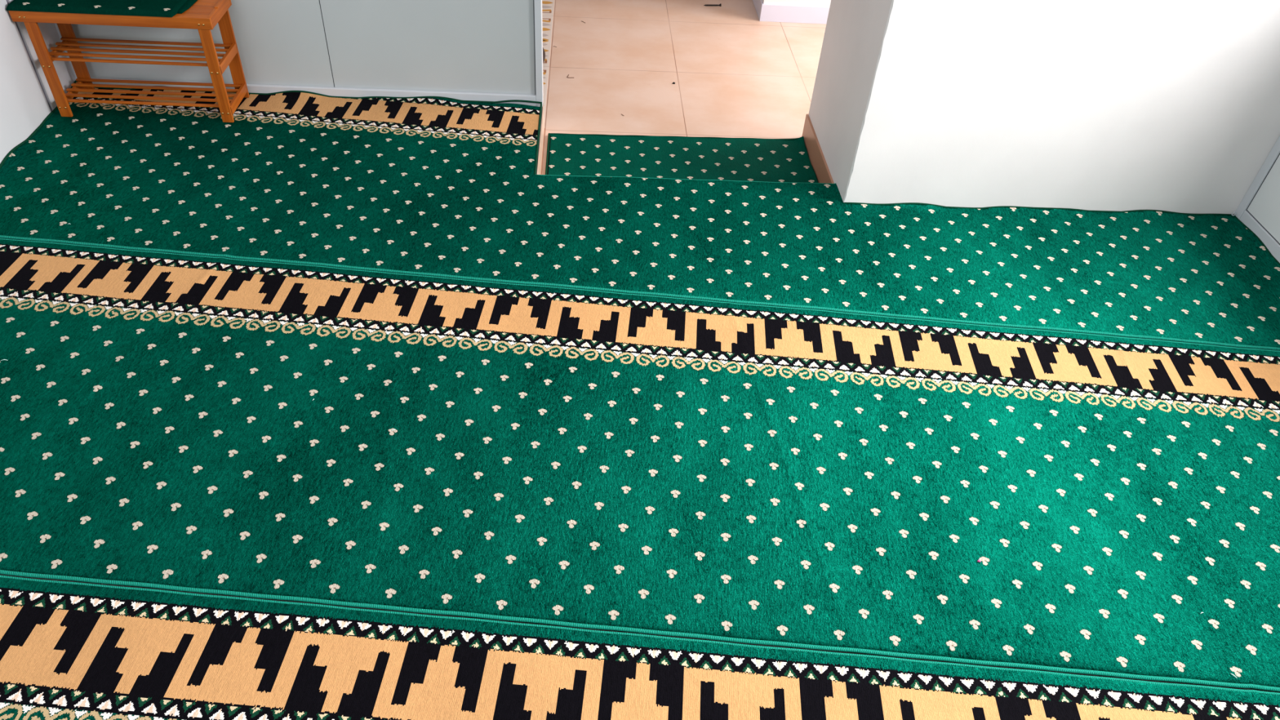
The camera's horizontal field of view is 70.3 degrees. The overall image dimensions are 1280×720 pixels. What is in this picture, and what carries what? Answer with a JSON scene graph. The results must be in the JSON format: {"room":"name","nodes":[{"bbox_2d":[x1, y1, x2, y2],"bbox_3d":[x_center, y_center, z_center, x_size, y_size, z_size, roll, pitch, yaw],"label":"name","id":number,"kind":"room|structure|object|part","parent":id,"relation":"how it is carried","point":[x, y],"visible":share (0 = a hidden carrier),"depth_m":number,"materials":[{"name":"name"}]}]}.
{"room":"mosque","nodes":[
{"label":"mosque","id":0,"kind":"room"},
{"bbox_2d":[0,0,75,164],"bbox_3d":[-1.865,-0.314,0.555,0.100,2.800,4.930,1,42,-4],"label":"wall","id":1,"kind":"structure","parent":0,"point":[24,104],"depth_m":2.89,"materials":[{"name":"white paint"}]},
{"bbox_2d":[6,0,52,111],"bbox_3d":[-1.953,-1.797,2.191,0.094,2.800,0.016,1,42,-4],"label":"trim","id":2,"kind":"structure","parent":1,"relation":"attached to","point":[6,0],"depth_m":2.96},
{"bbox_2d":[53,22,77,78],"bbox_3d":[-1.901,-1.968,2.310,0.008,2.700,0.008,1,42,-4],"label":"trim","id":3,"kind":"structure","parent":1,"relation":"attached to","point":[55,24],"depth_m":3.14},
{"bbox_2d":[71,0,535,94],"bbox_3d":[-1.158,-1.937,2.415,1.706,2.800,0.042,1,42,-4],"label":"wall","id":4,"kind":"structure","parent":0,"point":[462,46],"depth_m":3.16,"materials":[{"name":"white paint"}]},
{"bbox_2d":[74,78,536,106],"bbox_3d":[-1.181,-0.959,3.260,1.609,0.042,0.014,1,42,-4],"label":"baseboard","id":5,"kind":"structure","parent":4,"relation":"attached to","point":[252,88],"depth_m":3.26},
{"bbox_2d":[319,0,334,86],"bbox_3d":[-1.020,-1.930,2.420,0.003,2.800,0.024,1,42,-4],"label":"trim","id":6,"kind":"structure","parent":4,"relation":"attached to","point":[319,0],"depth_m":3.15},
{"bbox_2d":[533,0,543,106],"bbox_3d":[-0.289,-1.952,2.443,0.024,2.712,0.067,1,42,-4],"label":"trim","id":7,"kind":"structure","parent":4,"relation":"attached to","point":[537,3],"depth_m":3.19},
{"bbox_2d":[537,104,544,174],"bbox_3d":[-0.346,-0.728,3.175,0.004,0.097,0.510,1,42,-4],"label":"trim","id":8,"kind":"structure","parent":4,"relation":"attached to","point":[542,131],"depth_m":3.18,"materials":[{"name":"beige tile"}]},
{"bbox_2d":[540,128,545,174],"bbox_3d":[-0.346,-0.693,3.207,0.003,0.003,0.510,1,42,-4],"label":"trim","id":9,"kind":"structure","parent":4,"relation":"attached to","point":[544,128],"depth_m":3.26,"materials":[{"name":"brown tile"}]},
{"bbox_2d":[0,102,1279,693],"bbox_3d":[0.068,0.811,1.654,4.147,0.288,4.900,1,42,-4],"label":"floor","id":10,"kind":"structure","parent":0,"point":[543,103],"depth_m":1.75,"materials":[{"name":"green carpet"}]},
{"bbox_2d":[0,238,1279,692],"bbox_3d":[0.045,0.172,2.126,4.068,0.016,1.049,5,42,1],"label":"carpet","id":11,"kind":"object","parent":10,"relation":"on","point":[807,478],"visible":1,"depth_m":2.05,"materials":[{"name":"green carpet"}]},
{"bbox_2d":[0,80,1279,351],"bbox_3d":[0.013,-0.546,2.911,4.056,0.039,1.069,5,42,1],"label":"carpet","id":12,"kind":"object","parent":10,"relation":"on","point":[436,186],"visible":0.94,"depth_m":2.76,"materials":[{"name":"green carpet"}]},
{"bbox_2d":[8,0,248,122],"bbox_3d":[-1.661,-1.011,3.018,0.604,0.360,0.211,1,42,-4],"label":"bench","id":13,"kind":"object","parent":12,"relation":"on","point":[203,15],"visible":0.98,"depth_m":3.00,"materials":[{"name":"brown wood"}]},
{"bbox_3d":[-1.910,-0.945,2.935,0.036,0.344,0.011,1,42,-4],"label":"leg","id":14,"kind":"part","parent":13,"relation":"part of","materials":[{"name":"brown wood"}]},
{"bbox_3d":[-1.926,-1.011,2.998,0.010,0.022,0.173,1,42,-4],"label":"shelf rail","id":15,"kind":"part","parent":13,"relation":"part of","materials":[{"name":"brown wood"}]},
{"bbox_3d":[-1.935,-0.904,3.095,0.010,0.022,0.173,1,42,-4],"label":"shelf rail","id":16,"kind":"part","parent":13,"relation":"part of","materials":[{"name":"brown wood"}]},
{"bbox_3d":[-1.920,-1.068,3.071,0.041,0.344,0.011,1,42,-4],"label":"leg","id":17,"kind":"part","parent":13,"relation":"part of","materials":[{"name":"brown wood"}]},
{"bbox_2d":[5,0,197,17],"bbox_3d":[-1.690,-1.145,2.888,0.531,0.017,0.203,1,42,-4],"label":"carpet","id":18,"kind":"object","parent":13,"relation":"on","point":[157,8],"visible":1,"depth_m":2.83,"materials":[{"name":"green carpet"}]},
{"bbox_3d":[-1.648,-1.063,2.839,0.604,0.036,0.011,1,42,-4],"label":"rail","id":19,"kind":"part","parent":13,"relation":"part of","materials":[{"name":"brown wood"}]},
{"bbox_3d":[-1.652,-1.136,2.905,0.582,0.012,0.187,1,42,-4],"label":"seat","id":20,"kind":"part","parent":13,"relation":"part of","materials":[{"name":"brown wood"}]},
{"bbox_3d":[-1.385,-0.935,2.971,0.036,0.344,0.011,1,42,-4],"label":"leg","id":21,"kind":"part","parent":13,"relation":"part of","materials":[{"name":"brown wood"}]},
{"bbox_3d":[-1.356,-1.125,2.931,0.012,0.039,0.187,1,42,-4],"label":"rail","id":22,"kind":"part","parent":13,"relation":"part of","materials":[{"name":"brown wood"}]},
{"bbox_3d":[-1.375,-1.004,3.032,0.010,0.031,0.183,1,42,-4],"label":"shelf rail","id":23,"kind":"part","parent":13,"relation":"part of","materials":[{"name":"brown wood"}]},
{"bbox_3d":[-1.395,-1.059,3.107,0.041,0.344,0.011,1,42,-4],"label":"leg","id":24,"kind":"part","parent":13,"relation":"part of","materials":[{"name":"brown wood"}]},
{"bbox_3d":[-1.384,-0.897,3.128,0.010,0.031,0.183,1,42,-4],"label":"shelf rail","id":25,"kind":"part","parent":13,"relation":"part of","materials":[{"name":"brown wood"}]},
{"bbox_2d":[0,575,1279,719],"bbox_3d":[0.085,0.877,1.343,4.067,0.022,1.047,5,42,1],"label":"carpet","id":26,"kind":"object","parent":10,"relation":"on","point":[69,651],"visible":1,"depth_m":1.67,"materials":[{"name":"carpet"}]},
{"bbox_2d":[541,0,826,174],"bbox_3d":[0.254,-1.723,4.550,5.100,0.195,3.825,1,42,-4],"label":"floor","id":27,"kind":"structure","parent":0,"point":[735,73],"depth_m":3.85,"materials":[{"name":"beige tile"}]},
{"bbox_2d":[542,0,554,115],"bbox_3d":[-0.437,-1.417,4.006,0.092,0.006,2.660,1,42,-4],"label":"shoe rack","id":28,"kind":"object","parent":27,"relation":"on","point":[548,6],"depth_m":4.03,"materials":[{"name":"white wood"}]},
{"bbox_2d":[542,47,545,62],"bbox_3d":[-0.434,-1.271,3.810,0.072,0.040,0.285,1,42,-4],"label":"shoe","id":29,"kind":"object","parent":28,"relation":"on","point":[544,52],"visible":0.12,"depth_m":3.83,"materials":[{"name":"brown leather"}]},
{"bbox_2d":[545,133,817,182],"bbox_3d":[0.147,-0.686,3.227,0.958,0.022,0.473,1,42,-4],"label":"carpet","id":30,"kind":"object","parent":27,"relation":"on","point":[722,158],"visible":0.7,"depth_m":3.28,"materials":[{"name":"green carpet"}]},
{"bbox_2d":[703,3,721,6],"bbox_3d":[0.349,-1.715,4.398,0.086,0.017,0.017,-3,43,-9],"label":"screw","id":31,"kind":"object","parent":27,"relation":"on","point":[720,4],"visible":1,"depth_m":4.40,"materials":[{"name":"black metal"}]},
{"bbox_2d":[762,0,831,6],"bbox_3d":[1.778,-3.285,4.317,2.348,3.000,2.190,1,42,-4],"label":"wall","id":32,"kind":"structure","parent":0,"point":[795,2],"depth_m":4.25,"materials":[{"name":"white paint"}]},
{"bbox_2d":[752,0,829,24],"bbox_3d":[1.650,-2.345,5.157,2.256,0.079,2.199,1,42,-4],"label":"baseboard","id":33,"kind":"structure","parent":32,"relation":"attached to","point":[766,12],"depth_m":4.28,"materials":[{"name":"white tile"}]},
{"bbox_2d":[808,0,1279,213],"bbox_3d":[1.424,-1.593,2.410,1.425,3.000,0.628,1,42,-4],"label":"wall","id":34,"kind":"structure","parent":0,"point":[1116,105],"depth_m":2.74,"materials":[{"name":"white paint"}]},
{"bbox_2d":[801,114,834,183],"bbox_3d":[0.634,-0.713,3.247,0.009,0.095,0.517,1,42,-4],"label":"baseboard","id":35,"kind":"structure","parent":34,"relation":"attached to","point":[817,159],"depth_m":3.26,"materials":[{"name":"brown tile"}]},
{"bbox_2d":[1245,155,1279,243],"bbox_3d":[2.175,-0.016,0.579,0.080,2.800,4.257,1,42,-4],"label":"wall","id":36,"kind":"structure","parent":0,"point":[1264,206],"depth_m":2.87,"materials":[{"name":"white paint"}]},
{"bbox_2d":[1233,135,1279,219],"bbox_3d":[2.053,-1.472,2.107,0.007,2.700,0.032,1,42,-4],"label":"trim","id":37,"kind":"structure","parent":36,"relation":"attached to","point":[1275,151],"depth_m":2.91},
{"bbox_2d":[1240,210,1279,262],"bbox_3d":[2.056,0.948,1.423,0.007,0.052,4.223,1,42,-4],"label":"baseboard","id":38,"kind":"structure","parent":36,"relation":"attached to","point":[1246,219],"depth_m":2.89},
{"bbox_2d":[1246,153,1279,244],"bbox_3d":[2.139,-0.059,0.518,0.002,2.660,4.226,1,42,-4],"label":"trim","id":39,"kind":"structure","parent":36,"relation":"attached to","point":[1279,153],"depth_m":2.90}
]}

